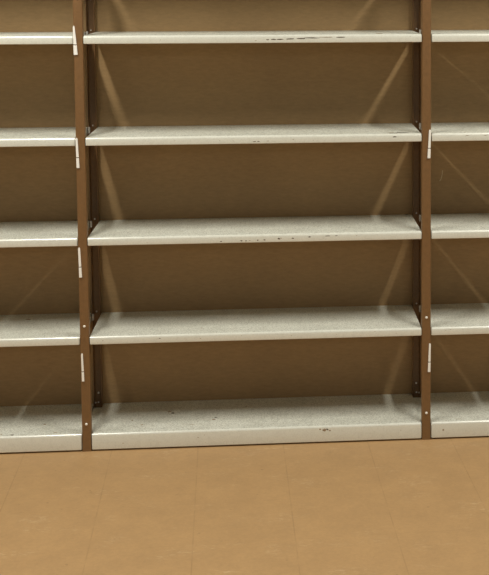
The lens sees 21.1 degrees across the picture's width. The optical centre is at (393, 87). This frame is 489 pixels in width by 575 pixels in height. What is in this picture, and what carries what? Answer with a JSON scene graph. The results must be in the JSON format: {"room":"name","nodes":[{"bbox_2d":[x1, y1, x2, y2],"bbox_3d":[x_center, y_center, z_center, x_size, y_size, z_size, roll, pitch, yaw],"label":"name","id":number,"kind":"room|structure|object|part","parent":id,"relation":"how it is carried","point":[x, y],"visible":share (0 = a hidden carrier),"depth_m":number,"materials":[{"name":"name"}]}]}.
{"room":"storage room","nodes":[
{"label":"storage room","id":0,"kind":"room"},
{"bbox_2d":[0,0,488,406],"bbox_3d":[-0.364,-0.402,3.814,9.400,2.755,0.100,-1,5,-5],"label":"wall","id":1,"kind":"structure","parent":0,"point":[179,84],"depth_m":3.81,"materials":[{"name":"brown paint"}]},
{"bbox_2d":[0,436,488,574],"bbox_3d":[0.147,1.470,-1.403,9.400,0.100,10.860,-1,5,-5],"label":"floor","id":2,"kind":"structure","parent":0,"point":[416,506],"depth_m":3.19,"materials":[{"name":"beige tile"}]},
{"bbox_2d":[0,32,93,452],"bbox_3d":[-1.338,0.003,3.573,0.939,1.990,0.259,-1,5,-5],"label":"shelves","id":3,"kind":"object","parent":2,"relation":"on","point":[35,428],"visible":0.94,"depth_m":3.58,"materials":[{"name":"beige metal"}]},
{"bbox_3d":[-1.325,-0.135,3.563,0.913,0.023,0.259,-1,5,-5],"label":"shelf","id":4,"kind":"part","parent":3,"relation":"part of","materials":[{"name":"white metal"}]},
{"bbox_3d":[-1.325,0.139,3.586,0.913,0.023,0.259,-1,5,-5],"label":"shelf","id":5,"kind":"part","parent":3,"relation":"part of","materials":[{"name":"white metal"}]},
{"bbox_3d":[-1.325,0.412,3.609,0.913,0.023,0.259,-1,5,-5],"label":"shelf","id":6,"kind":"part","parent":3,"relation":"part of","materials":[{"name":"white metal"}]},
{"bbox_3d":[-1.324,0.685,3.632,0.913,0.023,0.259,-1,5,-5],"label":"shelf","id":7,"kind":"part","parent":3,"relation":"part of","materials":[{"name":"white metal"}]},
{"bbox_3d":[-1.324,0.967,3.656,0.913,0.046,0.259,-1,5,-5],"label":"shelf","id":8,"kind":"part","parent":3,"relation":"part of","materials":[{"name":"white metal"}]},
{"bbox_2d":[73,0,430,451],"bbox_3d":[-0.389,-0.005,3.662,0.965,1.990,0.262,-1,5,-5],"label":"bay","id":9,"kind":"object","parent":2,"relation":"on","point":[385,416],"visible":1,"depth_m":3.64,"materials":[{"name":"beige metal"}]},
{"bbox_2d":[73,26,77,54],"bbox_3d":[-0.852,-0.127,3.476,0.011,0.078,0.004,-1,5,-5],"label":"tag","id":10,"kind":"object","parent":9,"relation":"attached to","point":[74,34],"visible":1,"depth_m":3.48,"materials":[{"name":"white plastic"}]},
{"bbox_2d":[75,138,79,167],"bbox_3d":[-0.852,0.176,3.501,0.009,0.082,0.004,-1,5,-5],"label":"tag","id":11,"kind":"object","parent":9,"relation":"attached to","point":[76,139],"visible":1,"depth_m":3.50,"materials":[{"name":"white plastic"}]},
{"bbox_2d":[78,248,81,277],"bbox_3d":[-0.851,0.474,3.526,0.009,0.082,0.004,-1,5,-5],"label":"tag","id":12,"kind":"object","parent":9,"relation":"attached to","point":[79,254],"visible":1,"depth_m":3.52,"materials":[{"name":"white plastic"}]},
{"bbox_2d":[81,354,83,381],"bbox_3d":[-0.850,0.765,3.551,0.007,0.078,0.004,-1,5,-5],"label":"tag","id":13,"kind":"object","parent":9,"relation":"attached to","point":[82,365],"visible":1,"depth_m":3.55,"materials":[{"name":"white plastic"}]},
{"bbox_3d":[-0.846,0.009,3.501,0.025,1.990,0.021,-1,5,-5],"label":"post","id":14,"kind":"part","parent":9,"relation":"part of","materials":[{"name":"brown metal"}]},
{"bbox_3d":[-0.868,-0.011,3.737,0.025,1.990,0.021,-1,5,-5],"label":"post","id":15,"kind":"part","parent":9,"relation":"part of","materials":[{"name":"brown metal"}]},
{"bbox_3d":[-0.389,-0.143,3.651,0.913,0.023,0.259,-1,5,-5],"label":"shelf","id":16,"kind":"part","parent":9,"relation":"part of","materials":[{"name":"white metal"}]},
{"bbox_3d":[-0.389,0.131,3.674,0.913,0.023,0.259,-1,5,-5],"label":"shelf","id":17,"kind":"part","parent":9,"relation":"part of","materials":[{"name":"white metal"}]},
{"bbox_3d":[-0.389,0.403,3.697,0.913,0.023,0.259,-1,5,-5],"label":"shelf","id":18,"kind":"part","parent":9,"relation":"part of","materials":[{"name":"white metal"}]},
{"bbox_3d":[-0.388,0.676,3.720,0.913,0.023,0.259,-1,5,-5],"label":"shelf","id":19,"kind":"part","parent":9,"relation":"part of","materials":[{"name":"white metal"}]},
{"bbox_3d":[-0.388,0.959,3.744,0.913,0.046,0.259,-1,5,-5],"label":"shelf","id":20,"kind":"part","parent":9,"relation":"part of","materials":[{"name":"white metal"}]},
{"bbox_3d":[0.068,-0.020,3.825,0.025,1.990,0.021,-1,5,-5],"label":"post","id":21,"kind":"part","parent":9,"relation":"part of","materials":[{"name":"brown metal"}]},
{"bbox_3d":[0.090,0.000,3.589,0.025,1.990,0.021,-1,5,-5],"label":"post","id":22,"kind":"part","parent":9,"relation":"part of","materials":[{"name":"brown metal"}]},
{"bbox_2d":[427,130,430,157],"bbox_3d":[0.098,0.155,3.590,0.010,0.080,0.004,-1,5,-5],"label":"tag","id":23,"kind":"object","parent":9,"relation":"attached to","point":[429,139],"visible":1,"depth_m":3.59,"materials":[{"name":"white plastic"}]},
{"bbox_2d":[428,343,430,371],"bbox_3d":[0.100,0.757,3.641,0.008,0.081,0.004,-1,5,-5],"label":"tag","id":24,"kind":"object","parent":9,"relation":"attached to","point":[429,355],"visible":1,"depth_m":3.64,"materials":[{"name":"white plastic"}]},
{"bbox_2d":[431,30,488,437],"bbox_3d":[0.559,-0.014,3.752,0.939,1.990,0.259,-1,5,-5],"label":"shelves","id":25,"kind":"object","parent":2,"relation":"on","point":[453,414],"visible":0.91,"depth_m":3.69,"materials":[{"name":"beige metal"}]},
{"bbox_3d":[0.546,-0.152,3.740,0.913,0.023,0.259,-1,5,-5],"label":"shelf","id":26,"kind":"part","parent":25,"relation":"part of","materials":[{"name":"white metal"}]},
{"bbox_3d":[0.547,0.122,3.763,0.913,0.023,0.259,-1,5,-5],"label":"shelf","id":27,"kind":"part","parent":25,"relation":"part of","materials":[{"name":"white metal"}]},
{"bbox_3d":[0.547,0.395,3.786,0.913,0.023,0.259,-1,5,-5],"label":"shelf","id":28,"kind":"part","parent":25,"relation":"part of","materials":[{"name":"white metal"}]},
{"bbox_3d":[0.547,0.668,3.809,0.913,0.023,0.259,-1,5,-5],"label":"shelf","id":29,"kind":"part","parent":25,"relation":"part of","materials":[{"name":"white metal"}]},
{"bbox_3d":[0.548,0.950,3.833,0.913,0.046,0.259,-1,5,-5],"label":"shelf","id":30,"kind":"part","parent":25,"relation":"part of","materials":[{"name":"white metal"}]}
]}

